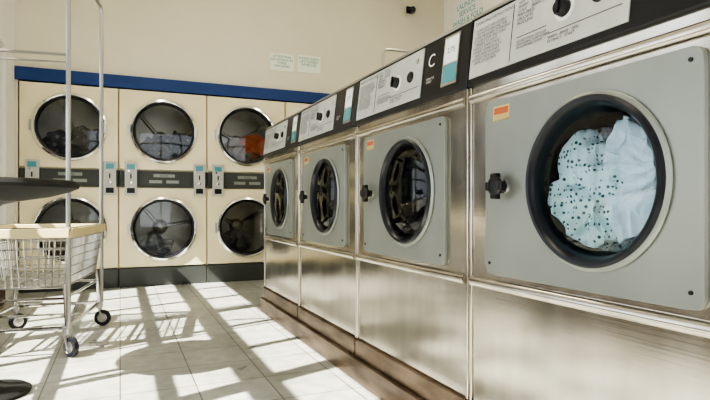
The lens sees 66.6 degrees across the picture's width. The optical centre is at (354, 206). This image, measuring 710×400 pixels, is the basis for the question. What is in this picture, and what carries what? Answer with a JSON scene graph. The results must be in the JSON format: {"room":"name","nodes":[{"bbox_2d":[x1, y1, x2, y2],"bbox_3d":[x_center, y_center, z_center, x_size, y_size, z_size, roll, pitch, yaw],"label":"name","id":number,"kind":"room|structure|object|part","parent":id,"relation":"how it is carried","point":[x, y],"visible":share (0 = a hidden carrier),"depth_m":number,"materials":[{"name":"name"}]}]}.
{"room":"laundry","nodes":[
{"label":"laundry","id":0,"kind":"room"},
{"bbox_2d":[0,0,14,298],"bbox_3d":[-1.748,-0.970,1.639,0.150,3.500,9.000,0,0,-24],"label":"wall","id":1,"kind":"structure","parent":0,"point":[7,7],"depth_m":4.57,"materials":[{"name":"white paint"}]},
{"bbox_2d":[0,267,4,305],"bbox_3d":[-1.377,0.632,0.988,0.012,0.295,7.490,0,0,-24],"label":"baseboard","id":2,"kind":"structure","parent":1,"relation":"attached to","point":[2,292],"depth_m":4.32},
{"bbox_2d":[0,280,380,399],"bbox_3d":[0.395,0.840,2.571,4.825,0.120,9.000,0,0,-24],"label":"floor","id":3,"kind":"structure","parent":0,"point":[197,341],"depth_m":2.90,"materials":[{"name":"tile"}]},
{"bbox_2d":[0,177,79,399],"bbox_3d":[-1.519,0.334,2.240,0.676,0.892,0.676,0,0,-24],"label":"pedestal table","id":4,"kind":"object","parent":3,"relation":"on","point":[12,189],"visible":1,"depth_m":2.17,"materials":[{"name":"black laminate"}]},
{"bbox_3d":[-1.519,0.361,2.240,0.240,0.777,0.240,0,0,-23],"label":"post","id":5,"kind":"part","parent":4,"relation":"part of","materials":[{"name":"metal"}]},
{"bbox_2d":[0,0,110,356],"bbox_3d":[-1.813,-0.276,3.124,0.605,2.112,0.887,0,0,-14],"label":"cart","id":6,"kind":"object","parent":3,"relation":"on","point":[91,233],"visible":1,"depth_m":2.93,"materials":[{"name":"silver metal"}]},
{"bbox_3d":[-1.834,0.522,3.128,0.518,0.238,0.800,0,0,-14],"label":"frame","id":7,"kind":"part","parent":6,"relation":"part of","materials":[{"name":"silver metal"}]},
{"bbox_2d":[0,232,101,289],"bbox_3d":[-1.834,0.271,3.128,0.543,0.313,0.848,0,0,-14],"label":"wire basket","id":8,"kind":"object","parent":6,"relation":"on","point":[72,273],"depth_m":2.95,"materials":[{"name":"silver metal"}]},
{"bbox_2d":[19,81,118,292],"bbox_3d":[-2.812,-0.182,5.395,0.824,1.925,0.862,0,0,-24],"label":"dryer","id":9,"kind":"object","parent":3,"relation":"on","point":[42,106],"visible":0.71,"depth_m":5.13,"materials":[{"name":"beige metal"}]},
{"bbox_3d":[-2.666,0.688,5.058,0.824,0.185,0.010,0,0,-23],"label":"kick panel","id":10,"kind":"part","parent":9,"relation":"part of","materials":[{"name":"grey metal"}]},
{"bbox_3d":[-2.665,0.201,5.055,0.816,0.772,0.016,0,0,-23],"label":"door panel","id":11,"kind":"part","parent":9,"relation":"part of","materials":[{"name":"beige metal"}]},
{"bbox_3d":[-2.665,-0.755,5.055,0.816,0.774,0.016,0,0,-23],"label":"door panel","id":12,"kind":"part","parent":9,"relation":"part of","materials":[{"name":"beige metal"}]},
{"bbox_2d":[119,89,206,287],"bbox_3d":[-2.051,-0.182,5.726,0.824,1.925,0.862,0,0,-24],"label":"dryer","id":13,"kind":"object","parent":3,"relation":"on","point":[163,175],"visible":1,"depth_m":5.43,"materials":[{"name":"beige metal"}]},
{"bbox_3d":[-1.905,0.688,5.388,0.824,0.185,0.010,0,0,-23],"label":"kick panel","id":14,"kind":"part","parent":13,"relation":"part of","materials":[{"name":"grey metal"}]},
{"bbox_3d":[-1.903,0.201,5.386,0.816,0.772,0.016,0,0,-23],"label":"door panel","id":15,"kind":"part","parent":13,"relation":"part of","materials":[{"name":"beige metal"}]},
{"bbox_3d":[-1.903,-0.755,5.386,0.816,0.774,0.016,0,0,-23],"label":"door panel","id":16,"kind":"part","parent":13,"relation":"part of","materials":[{"name":"beige metal"}]},
{"bbox_2d":[206,96,284,282],"bbox_3d":[-1.290,-0.182,6.057,0.824,1.925,0.862,0,0,-24],"label":"dryer","id":17,"kind":"object","parent":3,"relation":"on","point":[236,130],"visible":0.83,"depth_m":5.70,"materials":[{"name":"beige metal"}]},
{"bbox_3d":[-1.143,0.688,5.719,0.824,0.185,0.010,0,0,-23],"label":"kick panel","id":18,"kind":"part","parent":17,"relation":"part of","materials":[{"name":"grey metal"}]},
{"bbox_3d":[-1.142,0.201,5.717,0.816,0.772,0.016,0,0,-23],"label":"door panel","id":19,"kind":"part","parent":17,"relation":"part of","materials":[{"name":"beige metal"}]},
{"bbox_3d":[-1.142,-0.755,5.717,0.816,0.774,0.016,0,0,-23],"label":"door panel","id":20,"kind":"part","parent":17,"relation":"part of","materials":[{"name":"beige metal"}]},
{"bbox_2d":[262,110,301,305],"bbox_3d":[-0.191,0.005,3.817,0.806,1.194,0.864,0,0,-24],"label":"washing machine","id":21,"kind":"object","parent":3,"relation":"on","point":[280,198],"visible":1,"depth_m":3.63,"materials":[{"name":"metal"}]},
{"bbox_3d":[-0.644,-0.058,3.900,0.041,0.072,0.072,0,0,-23],"label":"latch knob","id":22,"kind":"part","parent":21,"relation":"part of","materials":[{"name":"black plastic"}]},
{"bbox_3d":[-0.509,-0.058,3.629,0.027,0.343,0.343,0,0,-23],"label":"door glass","id":23,"kind":"part","parent":21,"relation":"part of","materials":[{"name":"glass"}]},
{"bbox_3d":[-0.521,-0.054,3.689,0.013,0.500,0.650,0,0,-23],"label":"door plate","id":24,"kind":"part","parent":21,"relation":"part of","materials":[{"name":"grey metal"}]},
{"bbox_3d":[-0.498,-0.587,3.684,0.006,0.010,0.864,8,-3,-23],"label":"head trim","id":25,"kind":"part","parent":21,"relation":"part of","materials":[{"name":"silver metal"}]},
{"bbox_2d":[285,102,310,117],"bbox_3d":[-0.529,-0.182,6.388,0.824,1.925,0.862,0,0,-24],"label":"dryer","id":26,"kind":"object","parent":3,"relation":"on","point":[290,108],"visible":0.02,"depth_m":5.91,"materials":[{"name":"beige metal"}]},
{"bbox_2d":[298,79,360,337],"bbox_3d":[0.156,0.005,3.020,0.806,1.194,0.864,0,0,-24],"label":"washing machine","id":27,"kind":"object","parent":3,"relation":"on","point":[327,244],"visible":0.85,"depth_m":2.80,"materials":[{"name":"metal"}]},
{"bbox_3d":[-0.297,-0.058,3.102,0.041,0.072,0.072,0,0,-23],"label":"latch knob","id":28,"kind":"part","parent":27,"relation":"part of","materials":[{"name":"black plastic"}]},
{"bbox_3d":[-0.162,-0.058,2.831,0.027,0.343,0.343,0,0,-23],"label":"door glass","id":29,"kind":"part","parent":27,"relation":"part of","materials":[{"name":"glass"}]},
{"bbox_3d":[-0.194,-0.488,2.911,0.025,0.044,0.044,8,-3,-23],"label":"cycle knob","id":30,"kind":"part","parent":27,"relation":"part of","materials":[{"name":"black plastic"}]},
{"bbox_3d":[-0.174,-0.054,2.892,0.013,0.500,0.650,0,0,-23],"label":"door plate","id":31,"kind":"part","parent":27,"relation":"part of","materials":[{"name":"grey metal"}]},
{"bbox_3d":[-0.151,-0.587,2.886,0.006,0.010,0.864,8,-3,-23],"label":"head trim","id":32,"kind":"part","parent":27,"relation":"part of","materials":[{"name":"silver metal"}]},
{"bbox_2d":[260,287,468,399],"bbox_3d":[0.325,0.692,2.619,0.755,0.177,3.480,0,0,-24],"label":"plinth","id":33,"kind":"object","parent":3,"relation":"on","point":[381,374],"visible":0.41,"depth_m":2.42,"materials":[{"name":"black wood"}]},
{"bbox_2d":[382,48,410,65],"bbox_3d":[0.461,-0.276,4.849,0.703,2.112,0.588,0,0,-19],"label":"cart","id":34,"kind":"object","parent":3,"relation":"on","point":[386,49],"visible":0.11,"depth_m":4.53,"materials":[{"name":"silver metal"}]},
{"bbox_2d":[356,18,474,398],"bbox_3d":[0.503,0.005,2.222,0.806,1.194,0.864,0,0,-24],"label":"washing machine","id":35,"kind":"object","parent":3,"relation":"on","point":[412,117],"visible":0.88,"depth_m":1.97,"materials":[{"name":"metal"}]},
{"bbox_3d":[0.050,-0.058,2.304,0.041,0.072,0.072,0,0,-23],"label":"latch knob","id":36,"kind":"part","parent":35,"relation":"part of","materials":[{"name":"black plastic"}]},
{"bbox_3d":[0.153,-0.488,2.113,0.025,0.044,0.044,8,-3,-23],"label":"cycle knob","id":37,"kind":"part","parent":35,"relation":"part of","materials":[{"name":"black plastic"}]},
{"bbox_3d":[0.165,-0.486,2.119,0.003,0.062,0.062,8,-3,-23],"label":"dial plate","id":38,"kind":"part","parent":35,"relation":"part of","materials":[{"name":"white plastic"}]},
{"bbox_3d":[0.173,-0.054,2.094,0.013,0.500,0.650,0,0,-23],"label":"door plate","id":39,"kind":"part","parent":35,"relation":"part of","materials":[{"name":"grey metal"}]},
{"bbox_3d":[0.196,-0.587,2.088,0.006,0.010,0.864,8,-3,-23],"label":"head trim","id":40,"kind":"part","parent":35,"relation":"part of","materials":[{"name":"silver metal"}]},
{"bbox_2d":[468,0,709,399],"bbox_3d":[0.850,0.005,1.424,0.806,1.194,0.864,0,0,-24],"label":"washing machine","id":41,"kind":"object","parent":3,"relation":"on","point":[589,120],"visible":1,"depth_m":1.26,"materials":[{"name":"metal"}]},
{"bbox_3d":[0.529,0.116,1.284,0.006,0.972,0.864,0,0,-23],"label":"edge trim","id":42,"kind":"part","parent":41,"relation":"part of","materials":[{"name":"metal"}]},
{"bbox_3d":[0.543,-0.587,1.291,0.006,0.010,0.864,8,-3,-23],"label":"head trim","id":43,"kind":"part","parent":41,"relation":"part of","materials":[{"name":"silver metal"}]},
{"bbox_3d":[0.397,-0.058,1.506,0.041,0.072,0.072,0,0,-23],"label":"latch knob","id":44,"kind":"part","parent":41,"relation":"part of","materials":[{"name":"black plastic"}]},
{"bbox_3d":[0.415,-0.058,1.514,0.005,0.040,0.040,0,0,-23],"label":"latch plate","id":45,"kind":"part","parent":41,"relation":"part of","materials":[{"name":"black plastic"}]},
{"bbox_3d":[0.500,-0.488,1.315,0.025,0.044,0.044,8,-3,-23],"label":"cycle knob","id":46,"kind":"part","parent":41,"relation":"part of","materials":[{"name":"black plastic"}]},
{"bbox_3d":[0.512,-0.486,1.321,0.003,0.062,0.062,8,-3,-23],"label":"dial plate","id":47,"kind":"part","parent":41,"relation":"part of","materials":[{"name":"white plastic"}]},
{"bbox_3d":[0.520,-0.054,1.296,0.013,0.500,0.650,0,0,-23],"label":"door plate","id":48,"kind":"part","parent":41,"relation":"part of","materials":[{"name":"grey metal"}]},
{"bbox_2d":[15,0,443,292],"bbox_3d":[-1.179,-0.970,6.254,4.575,3.500,0.990,0,0,-24],"label":"wall","id":49,"kind":"structure","parent":0,"point":[228,42],"depth_m":5.66,"materials":[{"name":"beige paint"}]},
{"bbox_2d":[14,66,329,103],"bbox_3d":[-0.980,-1.215,5.798,4.574,0.120,0.045,0,0,-24],"label":"trim","id":50,"kind":"structure","parent":49,"relation":"attached to","point":[24,73],"depth_m":5.37,"materials":[{"name":"blue paint"}]},
{"bbox_2d":[270,52,293,71],"bbox_3d":[-0.797,-1.580,5.897,0.270,0.190,0.006,0,0,-24],"label":"notice","id":51,"kind":"object","parent":49,"relation":"attached to","point":[278,61],"visible":1,"depth_m":5.89,"materials":[{"name":"white paper"}]},
{"bbox_2d":[271,55,292,67],"bbox_3d":[-0.796,-1.588,5.894,0.241,0.128,0.001,0,0,-24],"label":"print","id":52,"kind":"object","parent":51,"relation":"attached to","point":[278,55],"depth_m":5.89},
{"bbox_2d":[297,54,319,73],"bbox_3d":[-0.513,-1.590,6.020,0.270,0.190,0.006,0,0,-24],"label":"notice","id":53,"kind":"object","parent":49,"relation":"attached to","point":[306,64],"visible":1,"depth_m":6.02,"materials":[{"name":"white paper"}]},
{"bbox_2d":[302,57,317,66],"bbox_3d":[-0.512,-1.615,6.017,0.231,0.094,0.001,0,0,-24],"label":"print","id":54,"kind":"object","parent":53,"relation":"attached to","point":[302,57],"depth_m":6.01},
{"bbox_2d":[406,6,415,13],"bbox_3d":[0.686,-2.353,6.435,0.108,0.133,0.216,0,0,-9],"label":"security camera","id":55,"kind":"object","parent":49,"relation":"attached to","point":[411,10],"visible":1,"depth_m":6.46,"materials":[{"name":"black plastic"}]},
{"bbox_2d":[444,0,504,32],"bbox_3d":[2.562,-0.970,3.513,0.100,3.500,9.000,0,0,-24],"label":"wall","id":56,"kind":"structure","parent":0,"point":[448,4],"depth_m":6.58,"materials":[{"name":"white paint"}]},
{"bbox_2d":[453,0,482,27],"bbox_3d":[1.304,-2.250,6.261,0.012,0.400,0.591,0,0,-24],"label":"poster","id":57,"kind":"object","parent":56,"relation":"attached to","point":[464,10],"visible":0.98,"depth_m":6.29,"materials":[{"name":"white paper"}]}
]}

